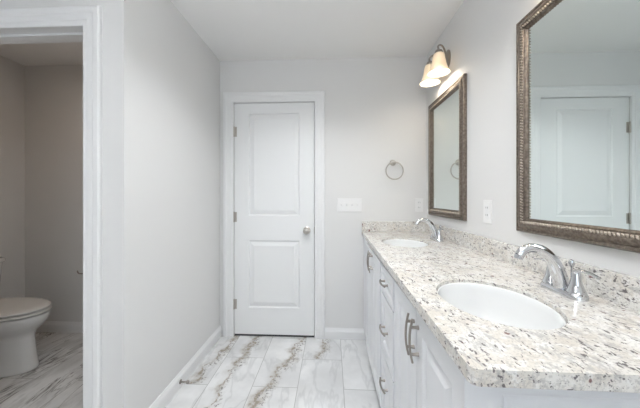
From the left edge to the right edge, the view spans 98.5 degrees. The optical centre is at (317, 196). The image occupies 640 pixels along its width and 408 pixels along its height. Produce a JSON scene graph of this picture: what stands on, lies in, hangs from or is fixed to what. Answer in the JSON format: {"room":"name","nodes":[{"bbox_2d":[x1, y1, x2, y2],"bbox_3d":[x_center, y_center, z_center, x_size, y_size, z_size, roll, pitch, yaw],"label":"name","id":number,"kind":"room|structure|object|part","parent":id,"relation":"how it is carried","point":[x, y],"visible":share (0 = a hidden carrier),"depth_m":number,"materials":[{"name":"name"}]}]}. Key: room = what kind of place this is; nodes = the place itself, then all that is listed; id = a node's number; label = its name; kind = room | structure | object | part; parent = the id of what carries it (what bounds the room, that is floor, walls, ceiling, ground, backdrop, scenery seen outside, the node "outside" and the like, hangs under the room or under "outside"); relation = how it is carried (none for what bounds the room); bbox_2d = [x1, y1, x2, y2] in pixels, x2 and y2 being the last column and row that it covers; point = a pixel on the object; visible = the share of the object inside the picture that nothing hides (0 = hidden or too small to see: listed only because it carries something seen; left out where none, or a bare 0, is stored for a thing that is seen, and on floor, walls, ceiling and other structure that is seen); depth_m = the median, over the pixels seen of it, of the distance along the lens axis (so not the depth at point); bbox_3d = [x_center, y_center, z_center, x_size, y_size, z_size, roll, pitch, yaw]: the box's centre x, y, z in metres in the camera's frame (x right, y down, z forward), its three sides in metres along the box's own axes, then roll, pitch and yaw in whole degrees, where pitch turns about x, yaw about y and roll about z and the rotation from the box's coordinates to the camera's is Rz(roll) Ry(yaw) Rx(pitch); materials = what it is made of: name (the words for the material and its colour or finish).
{"room":"bathroom","nodes":[
{"label":"bathroom","id":0,"kind":"room"},
{"bbox_2d":[0,56,24,298],"bbox_3d":[-2.756,0.015,2.016,0.100,2.421,1.013,0,0,3],"label":"wall","id":1,"kind":"structure","parent":0,"point":[12,74],"depth_m":2.42,"materials":[{"name":"paint"}]},
{"bbox_2d":[0,0,100,8],"bbox_3d":[-1.932,0.015,1.411,1.805,2.421,0.115,0,0,3],"label":"wall","id":2,"kind":"structure","parent":0,"point":[4,4],"depth_m":1.32,"materials":[{"name":"paint"}]},
{"bbox_2d":[0,27,82,42],"bbox_3d":[-1.469,0.199,1.389,0.748,2.053,0.114,0,0,3],"label":"trim","id":3,"kind":"structure","parent":2,"relation":"attached to","point":[67,34],"depth_m":1.37,"materials":[{"name":"white paint"}]},
{"bbox_2d":[0,41,82,44],"bbox_3d":[-1.465,0.173,1.456,0.852,2.105,0.018,0,0,3],"label":"trim","id":4,"kind":"structure","parent":2,"relation":"attached to","point":[70,41],"depth_m":1.45,"materials":[{"name":"white paint"}]},
{"bbox_2d":[0,5,102,407],"bbox_3d":[-1.470,0.164,1.321,0.892,2.123,0.021,0,0,3],"label":"trim","id":5,"kind":"structure","parent":2,"relation":"attached to","point":[90,18],"depth_m":1.30,"materials":[{"name":"white paint"}]},
{"bbox_2d":[101,0,219,407],"bbox_3d":[-0.948,0.015,1.871,0.115,2.421,1.129,0,0,3],"label":"wall","id":6,"kind":"structure","parent":0,"point":[161,80],"depth_m":1.56,"materials":[{"name":"paint"}]},
{"bbox_2d":[179,379,189,383],"bbox_3d":[-0.854,1.186,1.765,0.056,0.028,0.028,0,0,3],"label":"door stop","id":7,"kind":"object","parent":6,"relation":"attached to","point":[181,381],"visible":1,"depth_m":1.76,"materials":[{"name":"silver metal"}]},
{"bbox_2d":[149,325,221,407],"bbox_3d":[-0.884,1.180,1.861,0.014,0.092,1.143,0,0,3],"label":"baseboard","id":8,"kind":"structure","parent":6,"relation":"attached to","point":[165,397],"depth_m":1.84,"materials":[{"name":"white paint"}]},
{"bbox_2d":[0,332,380,407],"bbox_3d":[-1.040,1.276,0.144,3.908,0.100,4.787,0,0,3],"label":"floor","id":9,"kind":"structure","parent":0,"point":[238,371],"depth_m":1.87,"materials":[{"name":"tile"}]},
{"bbox_2d":[0,257,51,377],"bbox_3d":[-2.325,0.855,1.977,0.760,0.741,0.474,0,0,3],"label":"toilet","id":10,"kind":"object","parent":9,"relation":"on","point":[20,317],"visible":1,"depth_m":1.91,"materials":[{"name":"ceramic"}]},
{"bbox_3d":[-2.296,1.030,1.975,0.694,0.391,0.364,0,0,3],"label":"bowl","id":11,"kind":"part","parent":10,"relation":"part of","materials":[{"name":"ceramic"}]},
{"bbox_3d":[-2.236,0.788,1.972,0.577,0.026,0.364,0,0,3],"label":"lid","id":12,"kind":"part","parent":10,"relation":"part of","materials":[{"name":"plastic"}]},
{"bbox_3d":[-2.235,0.818,1.972,0.579,0.018,0.366,0,0,3],"label":"seat","id":13,"kind":"part","parent":10,"relation":"part of","materials":[{"name":"plastic"}]},
{"bbox_2d":[363,237,639,407],"bbox_3d":[0.585,0.777,1.439,0.579,0.898,1.840,0,0,3],"label":"vanity cabinet","id":14,"kind":"object","parent":9,"relation":"on","point":[410,368],"visible":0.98,"depth_m":0.82,"materials":[{"name":"white paint"}]},
{"bbox_3d":[0.358,0.726,1.892,0.019,0.765,0.290,0,0,3],"label":"door","id":15,"kind":"part","parent":14,"relation":"part of","materials":[{"name":"white paint"}]},
{"bbox_3d":[0.344,0.726,1.598,0.019,0.765,0.290,0,0,3],"label":"door","id":16,"kind":"part","parent":14,"relation":"part of","materials":[{"name":"white paint"}]},
{"bbox_3d":[0.297,0.884,1.292,0.018,0.007,0.110,0,0,3],"label":"pull handle","id":17,"kind":"part","parent":14,"relation":"part of","materials":[{"name":"silver metal"}]},
{"bbox_3d":[0.329,0.944,1.288,0.019,0.330,0.275,0,0,3],"label":"drawer","id":18,"kind":"part","parent":14,"relation":"part of","materials":[{"name":"white paint"}]},
{"bbox_3d":[0.329,0.628,1.288,0.019,0.285,0.275,0,0,3],"label":"drawer","id":19,"kind":"part","parent":14,"relation":"part of","materials":[{"name":"white paint"}]},
{"bbox_3d":[0.329,0.411,1.288,0.019,0.134,0.275,0,0,3],"label":"drawer","id":20,"kind":"part","parent":14,"relation":"part of","materials":[{"name":"white paint"}]},
{"bbox_3d":[0.314,0.726,0.980,0.019,0.765,0.286,0,0,3],"label":"door","id":21,"kind":"part","parent":14,"relation":"part of","materials":[{"name":"white paint"}]},
{"bbox_3d":[0.276,0.426,0.856,0.015,0.130,0.009,0,0,3],"label":"pull handle","id":22,"kind":"part","parent":14,"relation":"part of","materials":[{"name":"silver metal"}]},
{"bbox_3d":[0.274,0.426,0.814,0.015,0.130,0.009,0,0,3],"label":"pull handle","id":23,"kind":"part","parent":14,"relation":"part of","materials":[{"name":"silver metal"}]},
{"bbox_3d":[0.300,0.726,0.683,0.019,0.765,0.302,0,0,3],"label":"door","id":24,"kind":"part","parent":14,"relation":"part of","materials":[{"name":"white paint"}]},
{"bbox_2d":[362,231,639,392],"bbox_3d":[0.592,0.311,1.406,0.568,0.030,1.908,0,0,3],"label":"countertop","id":25,"kind":"structure","parent":14,"relation":"on","point":[598,347],"depth_m":0.61,"materials":[{"name":"beige stone"}]},
{"bbox_2d":[383,239,427,246],"bbox_3d":[0.563,0.393,1.797,0.284,0.176,0.369,0,0,3],"label":"sink basin","id":26,"kind":"object","parent":25,"relation":"in","point":[395,242],"visible":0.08,"depth_m":1.95,"materials":[{"name":"white ceramic"}]},
{"bbox_2d":[415,218,443,241],"bbox_3d":[0.788,0.220,1.881,0.192,0.151,0.188,0,0,41],"label":"sink faucet","id":27,"kind":"object","parent":25,"relation":"on","point":[436,236],"visible":1,"depth_m":1.85,"materials":[{"name":"silver metal"}]},
{"bbox_3d":[0.743,0.217,1.871,0.160,0.144,0.045,0,0,3],"label":"spout","id":28,"kind":"part","parent":27,"relation":"part of","materials":[{"name":"silver metal"}]},
{"bbox_3d":[0.803,0.287,1.868,0.054,0.017,0.148,0,0,3],"label":"plate","id":29,"kind":"part","parent":27,"relation":"part of","materials":[{"name":"silver metal"}]},
{"bbox_3d":[0.801,0.250,1.823,0.047,0.064,0.047,0,0,3],"label":"handle","id":30,"kind":"part","parent":27,"relation":"part of","materials":[{"name":"silver metal"}]},
{"bbox_2d":[437,283,566,329],"bbox_3d":[0.505,0.393,0.798,0.284,0.176,0.369,0,0,3],"label":"sink basin","id":31,"kind":"object","parent":25,"relation":"in","point":[491,303],"visible":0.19,"depth_m":0.91,"materials":[{"name":"white ceramic"}]},
{"bbox_2d":[514,243,600,301],"bbox_3d":[0.739,0.220,0.862,0.192,0.151,0.188,0,0,41],"label":"sink faucet","id":32,"kind":"object","parent":25,"relation":"on","point":[555,279],"visible":1,"depth_m":0.83,"materials":[{"name":"silver metal"}]},
{"bbox_3d":[0.694,0.217,0.852,0.160,0.144,0.045,0,0,3],"label":"spout","id":33,"kind":"part","parent":32,"relation":"part of","materials":[{"name":"silver metal"}]},
{"bbox_3d":[0.756,0.250,0.894,0.047,0.064,0.047,0,0,3],"label":"handle","id":34,"kind":"part","parent":32,"relation":"part of","materials":[{"name":"silver metal"}]},
{"bbox_3d":[0.754,0.287,0.849,0.054,0.017,0.148,0,0,3],"label":"plate","id":35,"kind":"part","parent":32,"relation":"part of","materials":[{"name":"silver metal"}]},
{"bbox_3d":[0.780,0.238,0.847,0.017,0.091,0.017,0,0,3],"label":"lift rod","id":36,"kind":"part","parent":32,"relation":"part of","materials":[{"name":"silver metal"}]},
{"bbox_3d":[0.752,0.250,0.803,0.047,0.064,0.047,0,0,3],"label":"handle","id":37,"kind":"part","parent":32,"relation":"part of","materials":[{"name":"silver metal"}]},
{"bbox_3d":[0.750,0.217,0.772,0.018,0.020,0.076,0,0,3],"label":"lever","id":38,"kind":"part","parent":32,"relation":"part of","materials":[{"name":"silver metal"}]},
{"bbox_3d":[0.566,0.777,0.528,0.528,0.898,0.020,0,0,3],"label":"panel","id":39,"kind":"part","parent":14,"relation":"part of","materials":[{"name":"white paint"}]},
{"bbox_2d":[25,56,425,335],"bbox_3d":[-0.927,0.015,2.485,3.908,2.421,0.100,0,0,3],"label":"wall","id":40,"kind":"structure","parent":0,"point":[375,107],"depth_m":2.39,"materials":[{"name":"paint"}]},
{"bbox_2d":[36,321,82,332],"bbox_3d":[-1.830,1.180,2.472,1.705,0.092,0.014,0,0,3],"label":"baseboard","id":41,"kind":"structure","parent":40,"relation":"attached to","point":[47,326],"depth_m":2.49,"materials":[{"name":"white paint"}]},
{"bbox_2d":[233,102,314,336],"bbox_3d":[-0.388,0.202,2.394,0.714,2.043,0.110,0,0,3],"label":"door","id":42,"kind":"structure","parent":40,"relation":"in","point":[273,214],"depth_m":2.41,"materials":[{"name":"white paint"}]},
{"bbox_3d":[-0.098,0.294,2.362,0.064,0.064,0.074,0,0,3],"label":"knob","id":43,"kind":"part","parent":42,"relation":"part of","materials":[{"name":"silver metal"}]},
{"bbox_2d":[223,90,324,338],"bbox_3d":[-0.386,0.156,2.398,0.892,2.139,0.021,0,0,3],"label":"trim","id":44,"kind":"structure","parent":40,"relation":"attached to","point":[229,98],"depth_m":2.40,"materials":[{"name":"white paint"}]},
{"bbox_2d":[325,328,365,339],"bbox_3d":[0.257,1.180,2.371,0.395,0.092,0.014,0,0,3],"label":"baseboard","id":45,"kind":"structure","parent":40,"relation":"attached to","point":[330,333],"depth_m":2.37,"materials":[{"name":"white paint"}]},
{"bbox_2d":[337,198,361,211],"bbox_3d":[0.270,0.072,2.368,0.204,0.112,0.018,0,0,3],"label":"switch plate","id":46,"kind":"object","parent":40,"relation":"attached to","point":[343,204],"visible":1,"depth_m":2.36,"materials":[{"name":"white plastic"}]},
{"bbox_2d":[362,221,424,231],"bbox_3d":[0.649,0.254,2.349,0.546,0.084,0.020,0,0,3],"label":"backsplash","id":47,"kind":"structure","parent":40,"relation":"attached to","point":[399,226],"depth_m":2.34,"materials":[{"name":"beige stone"}]},
{"bbox_2d":[385,160,403,179],"bbox_3d":[0.644,-0.228,2.332,0.154,0.174,0.054,0,0,3],"label":"towel ring","id":48,"kind":"object","parent":40,"relation":"attached to","point":[392,162],"visible":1,"depth_m":2.31,"materials":[{"name":"silver metal"}]},
{"bbox_2d":[415,199,422,211],"bbox_3d":[0.859,0.073,2.345,0.068,0.114,0.008,0,0,3],"label":"wall outlet","id":49,"kind":"object","parent":40,"relation":"attached to","point":[418,202],"visible":1,"depth_m":2.34,"materials":[{"name":"white plastic"}]},
{"bbox_2d":[0,0,463,65],"bbox_3d":[-1.040,-1.245,0.144,3.908,0.100,4.787,0,0,3],"label":"ceiling","id":50,"kind":"structure","parent":0,"point":[233,30],"depth_m":1.98,"materials":[{"name":"paint"}]},
{"bbox_2d":[426,0,639,277],"bbox_3d":[0.859,0.015,0.002,0.100,2.421,4.687,0,0,3],"label":"wall","id":51,"kind":"structure","parent":0,"point":[480,38],"depth_m":1.38,"materials":[{"name":"paint"}]},
{"bbox_2d":[419,44,450,86],"bbox_3d":[0.817,-0.921,1.913,0.167,0.200,0.308,0,0,3],"label":"wall sconce","id":52,"kind":"object","parent":51,"relation":"attached to","point":[439,65],"visible":1,"depth_m":1.88,"materials":[{"name":"white glass"}]},
{"bbox_3d":[0.810,-0.887,1.995,0.144,0.131,0.144,0,0,3],"label":"lamp shade","id":53,"kind":"part","parent":52,"relation":"part of","materials":[{"name":"white glass"}]},
{"bbox_3d":[0.802,-0.887,1.831,0.144,0.131,0.144,0,0,3],"label":"lamp shade","id":54,"kind":"part","parent":52,"relation":"part of","materials":[{"name":"white glass"}]},
{"bbox_3d":[0.843,-0.986,1.862,0.122,0.071,0.016,0,0,-36],"label":"arm","id":55,"kind":"part","parent":52,"relation":"part of","materials":[{"name":"silver metal"}]},
{"bbox_3d":[0.889,-0.952,1.909,0.023,0.125,0.087,0,0,3],"label":"plate","id":56,"kind":"part","parent":52,"relation":"part of","materials":[{"name":"silver metal"}]},
{"bbox_2d":[428,73,466,220],"bbox_3d":[0.887,-0.295,1.941,0.029,0.880,0.595,0,0,3],"label":"framed mirror","id":57,"kind":"object","parent":51,"relation":"attached to","point":[447,115],"visible":1,"depth_m":1.87,"materials":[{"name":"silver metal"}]},
{"bbox_3d":[0.896,-0.295,1.940,0.006,0.768,0.483,0,0,3],"label":"glass","id":58,"kind":"part","parent":57,"relation":"part of","materials":[{"name":"mirror"}]},
{"bbox_2d":[483,200,491,223],"bbox_3d":[0.873,0.078,1.419,0.009,0.120,0.072,0,0,3],"label":"wall outlet","id":59,"kind":"object","parent":51,"relation":"attached to","point":[487,204],"visible":1,"depth_m":1.41,"materials":[{"name":"white plastic"}]},
{"bbox_2d":[485,205,488,218],"bbox_3d":[0.870,0.078,1.420,0.002,0.068,0.033,0,0,3],"label":"receptacle","id":60,"kind":"object","parent":59,"relation":"attached to","point":[486,206],"depth_m":1.42,"materials":[{"name":"white plastic"}]},
{"bbox_2d":[425,223,639,311],"bbox_3d":[0.865,0.254,1.383,0.020,0.084,1.889,0,0,3],"label":"backsplash","id":61,"kind":"structure","parent":51,"relation":"attached to","point":[622,289],"depth_m":0.92,"materials":[{"name":"beige stone"}]},
{"bbox_2d":[516,0,639,252],"bbox_3d":[0.836,-0.296,0.879,0.029,0.883,0.596,0,0,3],"label":"framed mirror","id":62,"kind":"object","parent":51,"relation":"attached to","point":[578,61],"visible":1,"depth_m":0.89,"materials":[{"name":"silver metal"}]}
]}

